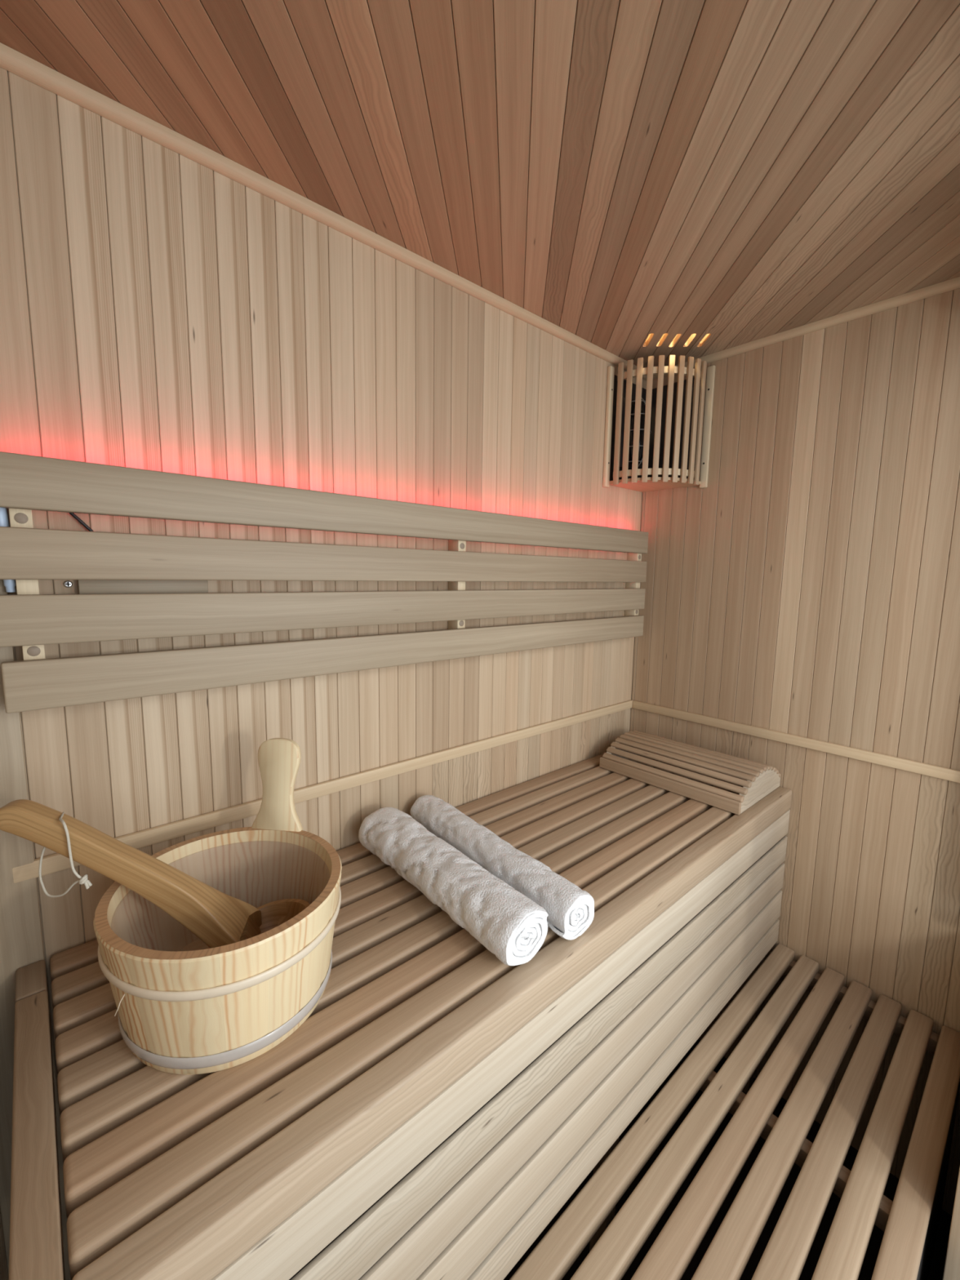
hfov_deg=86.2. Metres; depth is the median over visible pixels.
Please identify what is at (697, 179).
ceiling
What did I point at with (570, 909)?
rolled towel
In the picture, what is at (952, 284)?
trim
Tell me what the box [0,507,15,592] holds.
connector
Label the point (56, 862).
trim
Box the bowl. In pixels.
[256,898,310,933]
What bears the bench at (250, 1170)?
on the floor
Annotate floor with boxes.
[288,1000,951,1279]
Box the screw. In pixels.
[63,580,72,587]
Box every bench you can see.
[8,753,791,1279]
[509,943,959,1279]
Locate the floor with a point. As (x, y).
(939, 1256)
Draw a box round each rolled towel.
[358,807,548,965]
[409,795,594,939]
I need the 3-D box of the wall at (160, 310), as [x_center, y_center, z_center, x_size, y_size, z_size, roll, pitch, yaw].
[-0.109,0.216,1.203,1.630,2.185,0.030,-5,10,-41]
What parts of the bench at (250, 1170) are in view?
rail, rail, leg, leg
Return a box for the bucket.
[93,737,342,1074]
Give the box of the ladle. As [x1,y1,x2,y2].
[0,799,310,948]
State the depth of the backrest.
0.83 m
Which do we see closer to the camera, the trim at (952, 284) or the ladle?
the ladle
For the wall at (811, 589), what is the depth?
1.28 m
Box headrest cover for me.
[599,730,781,814]
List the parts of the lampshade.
post, plate, rail, rail, post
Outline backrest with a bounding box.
[0,451,648,713]
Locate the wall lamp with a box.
[619,397,651,470]
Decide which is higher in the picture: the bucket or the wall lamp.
the wall lamp
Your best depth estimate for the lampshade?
1.44 m
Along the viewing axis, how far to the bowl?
0.74 m
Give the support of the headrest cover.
on the bench at (250, 1170)
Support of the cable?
attached to the wall at (160, 310)
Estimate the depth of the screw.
0.72 m
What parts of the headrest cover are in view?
panel, panel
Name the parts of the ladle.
cord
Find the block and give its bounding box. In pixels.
[77,579,208,594]
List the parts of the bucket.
handle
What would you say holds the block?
attached to the wall at (160, 310)
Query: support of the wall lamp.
attached to the wall at (160, 310)
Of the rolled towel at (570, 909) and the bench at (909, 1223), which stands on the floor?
the bench at (909, 1223)
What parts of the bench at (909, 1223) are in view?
support rail, support rail, panel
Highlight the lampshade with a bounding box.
[602,355,715,492]
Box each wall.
[0,66,646,1089]
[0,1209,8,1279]
[628,288,959,1216]
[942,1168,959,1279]
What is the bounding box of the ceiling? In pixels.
[0,0,959,368]
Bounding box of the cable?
[69,512,93,531]
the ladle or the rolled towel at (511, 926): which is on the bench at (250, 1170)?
the rolled towel at (511, 926)
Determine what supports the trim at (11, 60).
attached to the wall at (160, 310)
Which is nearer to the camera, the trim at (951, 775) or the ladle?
the ladle
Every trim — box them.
[0,42,647,380]
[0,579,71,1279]
[12,699,633,883]
[632,700,959,782]
[653,276,959,379]

